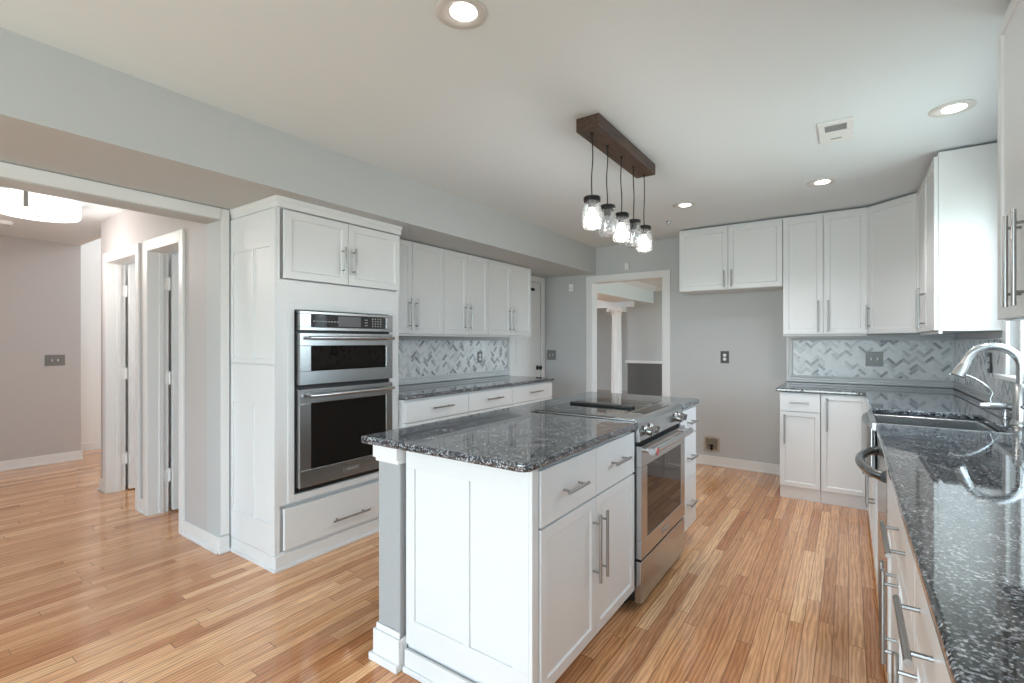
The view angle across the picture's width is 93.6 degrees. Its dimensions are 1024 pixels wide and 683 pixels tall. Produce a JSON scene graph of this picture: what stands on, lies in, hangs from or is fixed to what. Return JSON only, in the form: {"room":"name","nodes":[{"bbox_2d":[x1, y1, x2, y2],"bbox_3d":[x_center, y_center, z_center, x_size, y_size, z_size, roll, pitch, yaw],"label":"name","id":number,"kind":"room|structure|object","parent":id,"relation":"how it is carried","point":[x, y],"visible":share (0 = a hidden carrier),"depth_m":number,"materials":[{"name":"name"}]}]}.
{"room":"kitchen","nodes":[
{"label":"kitchen","id":0,"kind":"room"},
{"bbox_2d":[0,236,80,461],"bbox_3d":[-5.909,0.120,3.783,0.120,2.360,3.820,0,0,35],"label":"wall","id":1,"kind":"structure","parent":0,"point":[40,281],"depth_m":5.02,"materials":[{"name":"grey paint"}]},
{"bbox_2d":[0,450,82,471],"bbox_3d":[-5.817,1.250,3.789,0.024,0.100,3.734,0,0,35],"label":"baseboard","id":2,"kind":"structure","parent":1,"relation":"attached to","point":[15,464],"depth_m":5.04,"materials":[{"name":"white paint"}]},
{"bbox_2d":[45,355,64,365],"bbox_3d":[-4.878,0.200,5.137,0.016,0.115,0.160,0,0,35],"label":"light switch","id":3,"kind":"object","parent":1,"relation":"attached to","point":[50,360],"visible":1,"depth_m":5.13,"materials":[{"name":"grey plastic"}]},
{"bbox_2d":[0,187,125,244],"bbox_3d":[-4.398,-1.110,2.689,3.850,0.100,3.760,0,0,35],"label":"ceiling","id":4,"kind":"structure","parent":0,"point":[89,226],"depth_m":4.47,"materials":[{"name":"white paint"}]},
{"bbox_2d":[0,220,12,225],"bbox_3d":[-4.481,-1.042,4.236,0.124,0.035,0.124,0,0,35],"label":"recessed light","id":5,"kind":"object","parent":4,"relation":"attached to","point":[2,222],"visible":1,"depth_m":4.22,"materials":[{"name":"white plastic"}]},
{"bbox_2d":[0,190,80,222],"bbox_3d":[-3.518,-0.991,3.571,0.480,0.138,0.485,0,0,35],"label":"drum ceiling light","id":6,"kind":"object","parent":4,"relation":"attached to","point":[20,204],"visible":0.99,"depth_m":3.47,"materials":[{"name":"white"}]},
{"bbox_2d":[74,234,100,442],"bbox_3d":[-3.340,-0.400,6.379,2.290,3.400,3.620,0,0,35],"label":"wall","id":7,"kind":"structure","parent":0,"point":[91,247],"depth_m":5.75,"materials":[{"name":"white paint"}]},
{"bbox_2d":[82,336,90,346],"bbox_3d":[-5.050,0.000,5.709,0.016,0.130,0.080,0,0,35],"label":"light switch","id":8,"kind":"object","parent":7,"relation":"attached to","point":[86,340],"visible":1,"depth_m":5.71,"materials":[{"name":"white plastic"}]},
{"bbox_2d":[81,441,100,451],"bbox_3d":[-4.170,1.250,6.960,0.024,0.100,3.380,0,0,35],"label":"baseboard","id":9,"kind":"structure","parent":7,"relation":"attached to","point":[95,445],"depth_m":5.74,"materials":[{"name":"white paint"}]},
{"bbox_2d":[0,161,229,546],"bbox_3d":[-2.706,0.240,1.801,0.180,2.120,3.046,0,0,35],"label":"door frame","id":10,"kind":"structure","parent":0,"point":[213,224],"depth_m":2.96,"materials":[{"name":"grey paint"}]},
{"bbox_2d":[218,535,229,554],"bbox_3d":[-1.771,1.250,2.959,0.024,0.100,0.064,0,0,35],"label":"baseboard","id":11,"kind":"structure","parent":10,"relation":"attached to","point":[223,542],"depth_m":2.95,"materials":[{"name":"white paint"}]},
{"bbox_2d":[126,251,178,507],"bbox_3d":[-1.704,-0.400,5.167,2.040,3.400,3.490,0,0,35],"label":"wall","id":12,"kind":"structure","parent":0,"point":[176,252],"depth_m":3.76,"materials":[{"name":"white paint"}]},
{"bbox_2d":[121,265,134,488],"bbox_3d":[-3.171,0.311,4.418,0.112,1.953,0.650,0,0,35],"label":"door","id":13,"kind":"structure","parent":12,"relation":"in","point":[128,373],"depth_m":4.21,"materials":[{"name":"white paint"}]},
{"bbox_2d":[164,255,178,509],"bbox_3d":[-2.446,0.311,3.849,0.112,1.953,0.550,0,0,35],"label":"door","id":14,"kind":"structure","parent":12,"relation":"in","point":[171,284],"depth_m":3.69,"materials":[{"name":"white paint"}]},
{"bbox_2d":[101,210,206,530],"bbox_3d":[-2.740,0.120,3.689,2.040,2.360,0.120,0,0,35],"label":"wall","id":15,"kind":"structure","parent":0,"point":[125,228],"depth_m":3.20,"materials":[{"name":"grey paint"}]},
{"bbox_2d":[116,264,120,491],"bbox_3d":[-3.407,0.315,4.168,0.012,1.970,0.030,0,0,35],"label":"trim","id":16,"kind":"structure","parent":15,"relation":"attached to","point":[118,266],"depth_m":4.16,"materials":[{"name":"white paint"}]},
{"bbox_2d":[103,243,140,510],"bbox_3d":[-3.155,0.273,3.968,0.820,2.055,0.138,0,0,35],"label":"trim","id":17,"kind":"structure","parent":15,"relation":"attached to","point":[123,256],"depth_m":4.12,"materials":[{"name":"white paint"}]},
{"bbox_2d":[98,478,219,553],"bbox_3d":[-2.707,1.250,3.578,2.220,0.100,0.024,0,0,35],"label":"baseboard","id":18,"kind":"structure","parent":15,"relation":"attached to","point":[203,538],"depth_m":3.10,"materials":[{"name":"white paint"}]},
{"bbox_2d":[159,253,163,513],"bbox_3d":[-2.654,0.315,3.640,0.012,1.970,0.030,0,0,35],"label":"trim","id":19,"kind":"structure","parent":15,"relation":"attached to","point":[161,255],"depth_m":3.64,"materials":[{"name":"white paint"}]},
{"bbox_2d":[143,229,184,534],"bbox_3d":[-2.452,0.273,3.476,0.695,2.055,0.138,0,0,35],"label":"trim","id":20,"kind":"structure","parent":15,"relation":"attached to","point":[174,241],"depth_m":3.59,"materials":[{"name":"white paint"}]},
{"bbox_2d":[0,27,595,277],"bbox_3d":[-1.608,-0.977,2.799,0.835,0.313,7.940,0,0,35],"label":"wall","id":21,"kind":"structure","parent":0,"point":[62,112],"depth_m":2.38,"materials":[{"name":"grey paint"}]},
{"bbox_2d":[369,445,407,673],"bbox_3d":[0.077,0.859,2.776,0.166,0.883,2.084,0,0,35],"label":"column","id":22,"kind":"structure","parent":0,"point":[389,633],"depth_m":1.93,"materials":[{"name":"grey paint"}]},
{"bbox_2d":[0,389,887,682],"bbox_3d":[-0.282,1.350,5.874,9.200,0.100,15.100,0,0,35],"label":"floor","id":23,"kind":"structure","parent":0,"point":[765,586],"depth_m":2.42,"materials":[{"name":"brown wood"}]},
{"bbox_2d":[229,195,401,573],"bbox_3d":[-1.286,0.240,3.225,0.630,2.119,0.929,0,0,35],"label":"tall cabinet","id":24,"kind":"object","parent":23,"relation":"on","point":[288,255],"visible":0.8,"depth_m":2.88,"materials":[{"name":"white paint"}]},
{"bbox_2d":[294,310,394,492],"bbox_3d":[-1.228,0.353,3.206,0.606,1.068,0.698,0,0,35],"label":"wall oven","id":25,"kind":"object","parent":24,"relation":"in","point":[343,388],"visible":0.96,"depth_m":3.00,"materials":[{"name":"silver metal"}]},
{"bbox_2d":[399,392,468,428],"bbox_3d":[-0.802,0.860,3.873,0.678,0.880,0.695,0,0,35],"label":"base cabinet","id":26,"kind":"object","parent":23,"relation":"on","point":[419,411],"visible":0.26,"depth_m":3.64,"materials":[{"name":"white paint"}]},
{"bbox_2d":[399,375,553,399],"bbox_3d":[-0.413,0.401,4.451,0.653,0.030,2.091,0,0,35],"label":"countertop","id":27,"kind":"structure","parent":26,"relation":"on","point":[414,391],"depth_m":4.22,"materials":[{"name":"grey stone"}]},
{"bbox_2d":[467,386,511,414],"bbox_3d":[-0.422,0.860,4.417,0.678,0.880,0.628,0,0,35],"label":"base cabinet","id":28,"kind":"object","parent":23,"relation":"on","point":[480,401],"visible":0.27,"depth_m":4.22,"materials":[{"name":"white paint"}]},
{"bbox_2d":[403,431,633,682],"bbox_3d":[0.094,0.859,2.091,0.642,0.882,0.930,0,0,35],"label":"base cabinet","id":29,"kind":"object","parent":23,"relation":"on","point":[511,575],"visible":0.94,"depth_m":1.77,"materials":[{"name":"white paint"}]},
{"bbox_2d":[361,392,698,472],"bbox_3d":[0.328,0.401,2.614,0.818,0.030,2.142,0,0,35],"label":"countertop","id":30,"kind":"structure","parent":29,"relation":"on","point":[519,438],"depth_m":2.00,"materials":[{"name":"grey stone"}]},
{"bbox_2d":[511,381,551,406],"bbox_3d":[-0.029,0.860,4.978,0.678,0.880,0.738,0,0,35],"label":"base cabinet","id":31,"kind":"object","parent":23,"relation":"on","point":[541,391],"visible":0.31,"depth_m":4.77,"materials":[{"name":"white paint"}]},
{"bbox_2d":[531,397,693,603],"bbox_3d":[0.603,0.832,2.766,0.686,0.936,0.759,0,0,35],"label":"range","id":32,"kind":"object","parent":23,"relation":"on","point":[659,438],"visible":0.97,"depth_m":2.54,"materials":[{"name":"silver metal"}]},
{"bbox_2d":[531,397,674,420],"bbox_3d":[0.563,0.381,2.794,0.590,0.008,0.759,0,0,35],"label":"cooktop","id":33,"kind":"object","parent":32,"relation":"in","point":[592,407],"depth_m":2.66,"materials":[{"name":"black glass"}]},
{"bbox_2d":[606,306,626,393],"bbox_3d":[2.046,0.312,9.408,0.330,1.975,0.280,0,0,35],"label":"fluted column","id":34,"kind":"structure","parent":23,"relation":"on","point":[616,348],"depth_m":9.33,"materials":[{"name":"white paint"}]},
{"bbox_2d":[679,406,698,531],"bbox_3d":[0.903,0.859,3.247,0.642,0.882,0.374,0,0,35],"label":"base cabinet","id":35,"kind":"object","parent":23,"relation":"on","point":[690,440],"visible":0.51,"depth_m":3.12,"materials":[{"name":"white paint"}]},
{"bbox_2d":[780,391,820,502],"bbox_3d":[2.561,0.860,4.230,0.288,0.880,0.808,0,0,35],"label":"base cabinet","id":36,"kind":"object","parent":23,"relation":"on","point":[800,413],"visible":0.91,"depth_m":3.94,"materials":[{"name":"white paint"}]},
{"bbox_2d":[821,394,867,509],"bbox_3d":[2.807,0.860,4.058,0.310,0.880,0.808,0,0,35],"label":"base cabinet","id":37,"kind":"object","parent":23,"relation":"on","point":[842,480],"visible":0.72,"depth_m":3.78,"materials":[{"name":"white paint"}]},
{"bbox_2d":[855,441,887,671],"bbox_3d":[1.713,0.863,1.829,0.668,0.875,0.614,0,0,35],"label":"dishwasher","id":38,"kind":"object","parent":23,"relation":"on","point":[880,474],"visible":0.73,"depth_m":1.92,"materials":[{"name":"silver metal"}]},
{"bbox_2d":[865,473,877,591],"bbox_3d":[2.133,0.973,2.358,0.646,0.655,0.690,0,0,35],"label":"base cabinet","id":39,"kind":"object","parent":23,"relation":"on","point":[874,498],"visible":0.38,"depth_m":2.50,"materials":[{"name":"white paint"}]},
{"bbox_2d":[879,471,915,682],"bbox_3d":[1.318,0.860,1.194,0.646,0.880,0.863,0,0,35],"label":"base cabinet","id":40,"kind":"object","parent":23,"relation":"on","point":[900,574],"visible":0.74,"depth_m":1.34,"materials":[{"name":"white paint"}]},
{"bbox_2d":[891,564,950,682],"bbox_3d":[0.940,0.860,0.654,0.646,0.880,0.450,0,0,35],"label":"base cabinet","id":41,"kind":"object","parent":23,"relation":"on","point":[930,666],"visible":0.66,"depth_m":0.87,"materials":[{"name":"white paint"}]},
{"bbox_2d":[862,404,999,538],"bbox_3d":[2.644,0.860,3.087,0.646,0.880,1.080,0,0,35],"label":"base cabinet","id":42,"kind":"object","parent":23,"relation":"on","point":[984,423],"visible":0.09,"depth_m":3.05,"materials":[{"name":"white paint"}]},
{"bbox_3d":[0.589,0.860,0.117,0.606,0.880,0.828,0,0,35],"label":"base cabinet","id":43,"kind":"object","parent":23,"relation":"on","visible":0},
{"bbox_2d":[776,381,1023,682],"bbox_3d":[1.619,0.401,2.124,1.220,0.030,5.338,0,0,35],"label":"countertop","id":44,"kind":"structure","parent":43,"relation":"on","point":[959,494],"depth_m":1.06,"materials":[{"name":"grey stone"}]},
{"bbox_2d":[861,409,1012,469],"bbox_3d":[2.062,0.511,2.407,0.508,0.254,0.637,0,0,35],"label":"sink","id":45,"kind":"object","parent":44,"relation":"in","point":[869,438],"visible":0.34,"depth_m":2.54,"materials":[{"name":"silver metal"}]},
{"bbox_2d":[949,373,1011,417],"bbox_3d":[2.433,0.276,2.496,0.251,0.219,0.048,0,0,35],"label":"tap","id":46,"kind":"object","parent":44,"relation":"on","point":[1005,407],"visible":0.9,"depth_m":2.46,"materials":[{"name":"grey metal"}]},
{"bbox_2d":[950,343,1023,425],"bbox_3d":[2.249,0.196,2.257,0.280,0.381,0.125,0,0,35],"label":"kitchen faucet","id":47,"kind":"object","parent":44,"relation":"on","point":[961,369],"visible":1,"depth_m":2.23,"materials":[{"name":"grey metal"}]},
{"bbox_2d":[399,277,541,385],"bbox_3d":[-1.901,0.240,3.004,0.120,2.120,7.940,0,0,35],"label":"wall","id":48,"kind":"structure","parent":0,"point":[541,277],"depth_m":6.14,"materials":[{"name":"grey paint"}]},
{"bbox_2d":[399,239,443,335],"bbox_3d":[-0.921,-0.431,3.987,0.353,0.772,0.745,0,0,35],"label":"upper cabinet","id":49,"kind":"object","parent":48,"relation":"attached to","point":[421,293],"visible":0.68,"depth_m":4.00,"materials":[{"name":"white paint"}]},
{"bbox_2d":[399,336,509,384],"bbox_3d":[-0.649,0.162,4.669,0.018,0.444,2.175,0,0,35],"label":"tile backsplash","id":50,"kind":"structure","parent":48,"relation":"attached to","point":[422,359],"depth_m":4.72,"materials":[{"name":"white tile"}]},
{"bbox_2d":[477,351,481,362],"bbox_3d":[-0.339,0.165,5.102,0.009,0.120,0.080,0,0,35],"label":"wall outlet","id":51,"kind":"object","parent":50,"relation":"attached to","point":[479,353],"visible":1,"depth_m":5.10,"materials":[{"name":"grey plastic"}]},
{"bbox_2d":[442,249,487,336],"bbox_3d":[-0.526,-0.431,4.552,0.353,0.772,0.630,0,0,35],"label":"upper cabinet","id":52,"kind":"object","parent":48,"relation":"attached to","point":[465,275],"visible":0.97,"depth_m":4.45,"materials":[{"name":"white paint"}]},
{"bbox_2d":[487,259,530,336],"bbox_3d":[-0.121,-0.431,5.129,0.353,0.772,0.776,0,0,35],"label":"upper cabinet","id":53,"kind":"object","parent":48,"relation":"attached to","point":[509,285],"visible":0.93,"depth_m":5.01,"materials":[{"name":"white paint"}]},
{"bbox_2d":[509,275,544,376],"bbox_3d":[0.195,0.242,5.879,0.016,2.115,0.775,0,0,35],"label":"trim","id":54,"kind":"structure","parent":48,"relation":"attached to","point":[533,278],"depth_m":6.14,"materials":[{"name":"white paint"}]},
{"bbox_2d":[513,282,541,376],"bbox_3d":[0.190,0.275,5.873,0.104,2.031,0.632,0,0,35],"label":"door","id":55,"kind":"structure","parent":48,"relation":"in","point":[526,350],"depth_m":5.97,"materials":[{"name":"white paint"}]},
{"bbox_2d":[0,0,1010,285],"bbox_3d":[-0.271,-1.183,5.976,9.100,0.100,14.920,0,0,35],"label":"ceiling","id":56,"kind":"structure","parent":0,"point":[727,100],"depth_m":2.13,"materials":[{"name":"white paint"}]},
{"bbox_2d":[435,0,486,28],"bbox_3d":[-0.175,-1.129,1.654,0.176,0.007,0.176,0,0,35],"label":"recessed light","id":57,"kind":"object","parent":56,"relation":"in","point":[457,14],"visible":1,"depth_m":1.65,"materials":[{"name":"grey"}]},
{"bbox_2d":[576,113,654,251],"bbox_3d":[0.627,-0.854,2.770,0.125,0.558,0.867,0,0,35],"label":"pendant light","id":58,"kind":"object","parent":56,"relation":"hanging from","point":[595,128],"visible":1,"depth_m":2.65,"materials":[{"name":"brown wood"}]},
{"bbox_2d":[588,199,595,207],"bbox_3d":[0.409,-0.707,2.458,0.038,0.047,0.037,0,0,35],"label":"socket","id":59,"kind":"object","parent":58,"relation":"attached to","point":[591,203],"depth_m":2.44,"materials":[{"name":"white glass"}]},
{"bbox_2d":[604,208,610,216],"bbox_3d":[0.519,-0.707,2.615,0.038,0.047,0.037,0,0,35],"label":"socket","id":60,"kind":"object","parent":58,"relation":"attached to","point":[607,211],"depth_m":2.60,"materials":[{"name":"grey metal"}]},
{"bbox_2d":[618,216,624,222],"bbox_3d":[0.631,-0.707,2.776,0.038,0.047,0.037,0,0,35],"label":"socket","id":61,"kind":"object","parent":58,"relation":"attached to","point":[621,219],"depth_m":2.76,"materials":[{"name":"grey metal"}]},
{"bbox_2d":[630,223,636,229],"bbox_3d":[0.740,-0.707,2.932,0.038,0.047,0.037,0,0,35],"label":"socket","id":62,"kind":"object","parent":58,"relation":"attached to","point":[633,226],"depth_m":2.92,"materials":[{"name":"grey metal"}]},
{"bbox_2d":[641,229,646,234],"bbox_3d":[0.847,-0.707,3.084,0.038,0.047,0.037,0,0,35],"label":"socket","id":63,"kind":"object","parent":58,"relation":"attached to","point":[644,231],"depth_m":3.07,"materials":[{"name":"grey metal"}]},
{"bbox_2d":[673,202,694,208],"bbox_3d":[1.427,-1.129,3.993,0.176,0.007,0.176,0,0,35],"label":"recessed light","id":64,"kind":"object","parent":56,"relation":"in","point":[681,205],"visible":1,"depth_m":3.98,"materials":[{"name":"grey"}]},
{"bbox_2d":[806,178,835,186],"bbox_3d":[2.195,-1.129,3.417,0.176,0.007,0.176,0,0,35],"label":"recessed light","id":65,"kind":"object","parent":56,"relation":"in","point":[823,181],"visible":1,"depth_m":3.41,"materials":[{"name":"grey"}]},
{"bbox_2d":[817,116,853,144],"bbox_3d":[1.738,-1.127,2.582,0.156,0.012,0.300,0,0,35],"label":"ceiling vent","id":66,"kind":"object","parent":56,"relation":"in","point":[840,129],"visible":1,"depth_m":2.56,"materials":[{"name":"white metal"}]},
{"bbox_2d":[824,122,846,132],"bbox_3d":[1.703,-1.128,2.532,0.096,0.006,0.080,0,0,35],"label":"grille","id":67,"kind":"object","parent":66,"relation":"attached to","point":[842,126],"depth_m":2.53,"materials":[{"name":"grey metal"}]},
{"bbox_2d":[928,99,976,117],"bbox_3d":[2.137,-1.129,2.337,0.176,0.007,0.176,0,0,35],"label":"recessed light","id":68,"kind":"object","parent":56,"relation":"in","point":[955,107],"visible":1,"depth_m":2.33,"materials":[{"name":"grey"}]},
{"bbox_2d":[597,307,626,390],"bbox_3d":[2.052,0.084,9.294,9.100,2.433,6.660,0,0,35],"label":"wall","id":69,"kind":"structure","parent":0,"point":[604,318],"depth_m":12.88,"materials":[{"name":"grey paint"}]},
{"bbox_2d":[619,281,661,290],"bbox_3d":[3.287,-1.088,7.074,3.930,0.090,4.440,0,0,35],"label":"trim","id":70,"kind":"structure","parent":69,"relation":"attached to","point":[638,284],"depth_m":9.40,"materials":[{"name":"white paint"}]},
{"bbox_2d":[597,300,633,307],"bbox_3d":[0.958,-0.906,10.390,3.450,0.453,0.120,0,0,35],"label":"beam","id":71,"kind":"structure","parent":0,"point":[600,304],"depth_m":9.57,"materials":[{"name":"white paint"}]},
{"bbox_2d":[597,282,653,303],"bbox_3d":[1.444,-0.962,8.365,0.570,0.343,4.440,0,0,35],"label":"ceiling","id":72,"kind":"structure","parent":0,"point":[610,292],"depth_m":8.84,"materials":[{"name":"white paint"}]},
{"bbox_2d":[627,291,661,395],"bbox_3d":[4.484,0.084,9.019,4.800,2.433,0.120,0,0,35],"label":"wall","id":73,"kind":"structure","parent":0,"point":[644,321],"depth_m":10.12,"materials":[{"name":"grey paint"}]},
{"bbox_2d":[625,360,661,363],"bbox_3d":[4.298,0.430,9.058,4.550,0.060,0.030,0,0,35],"label":"trim","id":74,"kind":"structure","parent":73,"relation":"attached to","point":[626,361],"depth_m":10.13,"materials":[{"name":"white paint"}]},
{"bbox_2d":[545,238,954,464],"bbox_3d":[2.073,0.084,5.140,4.180,2.433,0.120,0,0,35],"label":"wall","id":75,"kind":"structure","parent":0,"point":[739,403],"depth_m":5.06,"materials":[{"name":"grey paint"}]},
{"bbox_2d":[547,350,555,359],"bbox_3d":[0.502,0.173,6.157,0.130,0.125,0.016,0,0,35],"label":"light switch","id":76,"kind":"object","parent":75,"relation":"attached to","point":[551,354],"visible":1,"depth_m":6.16,"materials":[{"name":"grey"}]},
{"bbox_2d":[569,284,572,291],"bbox_3d":[0.734,-0.668,5.982,0.054,0.090,0.037,0,0,35],"label":"sensor","id":77,"kind":"object","parent":75,"relation":"attached to","point":[570,285],"visible":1,"depth_m":5.97,"materials":[{"name":"white plastic"}]},
{"bbox_2d":[586,270,670,396],"bbox_3d":[1.360,0.255,5.629,1.020,2.090,0.138,0,0,35],"label":"trim","id":78,"kind":"structure","parent":75,"relation":"attached to","point":[665,275],"depth_m":5.61,"materials":[{"name":"white paint"}]},
{"bbox_2d":[703,436,719,452],"bbox_3d":[2.085,1.075,5.033,0.170,0.171,0.043,0,0,35],"label":"cutout","id":79,"kind":"object","parent":75,"relation":"attached to","point":[711,443],"visible":1,"depth_m":5.04,"materials":[{"name":"beige"}]},
{"bbox_2d":[720,351,728,362],"bbox_3d":[2.199,0.162,4.973,0.082,0.125,0.009,0,0,35],"label":"wall outlet","id":80,"kind":"object","parent":75,"relation":"attached to","point":[724,355],"visible":1,"depth_m":4.97,"materials":[{"name":"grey metal"}]},
{"bbox_2d":[679,218,782,294],"bbox_3d":[2.164,-0.809,4.743,0.915,0.618,0.423,0,0,35],"label":"upper cabinet","id":81,"kind":"object","parent":75,"relation":"attached to","point":[742,257],"visible":1,"depth_m":4.58,"materials":[{"name":"white paint"}]},
{"bbox_2d":[696,454,779,474],"bbox_3d":[1.553,1.250,5.417,2.730,0.100,0.024,0,0,35],"label":"baseboard","id":82,"kind":"structure","parent":75,"relation":"attached to","point":[746,465],"depth_m":4.88,"materials":[{"name":"white paint"}]},
{"bbox_2d":[783,207,866,336],"bbox_3d":[2.792,-0.582,4.303,0.615,1.073,0.423,0,0,35],"label":"upper cabinet","id":83,"kind":"object","parent":75,"relation":"attached to","point":[825,254],"visible":1,"depth_m":4.15,"materials":[{"name":"white paint"}]},
{"bbox_2d":[961,321,1017,399],"bbox_3d":[1.425,0.084,0.675,0.120,2.433,7.940,0,0,35],"label":"wall","id":84,"kind":"structure","parent":0,"point":[1013,324],"depth_m":2.61,"materials":[{"name":"grey paint"}]},
{"bbox_2d":[786,331,1015,413],"bbox_3d":[1.623,0.158,2.122,1.213,0.452,5.339,0,0,35],"label":"tile backsplash","id":85,"kind":"structure","parent":84,"relation":"attached to","point":[917,360],"depth_m":4.15,"materials":[{"name":"white tile"}]},
{"bbox_2d":[866,352,882,366],"bbox_3d":[3.204,0.155,4.253,0.125,0.130,0.016,0,0,35],"label":"light switch","id":86,"kind":"object","parent":85,"relation":"attached to","point":[872,358],"visible":1,"depth_m":4.25,"materials":[{"name":"grey metal"}]},
{"bbox_2d":[987,352,990,372],"bbox_3d":[2.929,0.130,2.954,0.009,0.125,0.082,0,0,35],"label":"wall outlet","id":87,"kind":"object","parent":85,"relation":"attached to","point":[988,353],"visible":1,"depth_m":2.95,"materials":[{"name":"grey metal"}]},
{"bbox_2d":[865,193,961,334],"bbox_3d":[3.213,-0.590,3.865,0.605,1.056,0.658,0,0,35],"label":"upper cabinet","id":88,"kind":"object","parent":84,"relation":"attached to","point":[890,308],"visible":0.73,"depth_m":3.79,"materials":[{"name":"white paint"}]},
{"bbox_2d":[916,142,1001,334],"bbox_3d":[2.874,-0.582,3.153,0.344,1.073,0.913,0,0,35],"label":"upper cabinet","id":89,"kind":"object","parent":84,"relation":"attached to","point":[957,196],"visible":0.97,"depth_m":2.79,"materials":[{"name":"white paint"}]},
{"bbox_2d":[993,320,1023,382],"bbox_3d":[2.384,-0.345,2.115,0.140,1.100,1.390,0,0,35],"label":"window","id":90,"kind":"structure","parent":84,"relation":"in","point":[1005,375],"depth_m":2.62,"materials":[{"name":"white paint"}]},
{"bbox_2d":[998,0,1023,320],"bbox_3d":[1.617,-0.595,1.346,0.331,1.046,0.660,0,0,35],"label":"upper cabinet","id":91,"kind":"object","parent":84,"relation":"attached to","point":[1011,27],"visible":1,"depth_m":1.56,"materials":[{"name":"white paint"}]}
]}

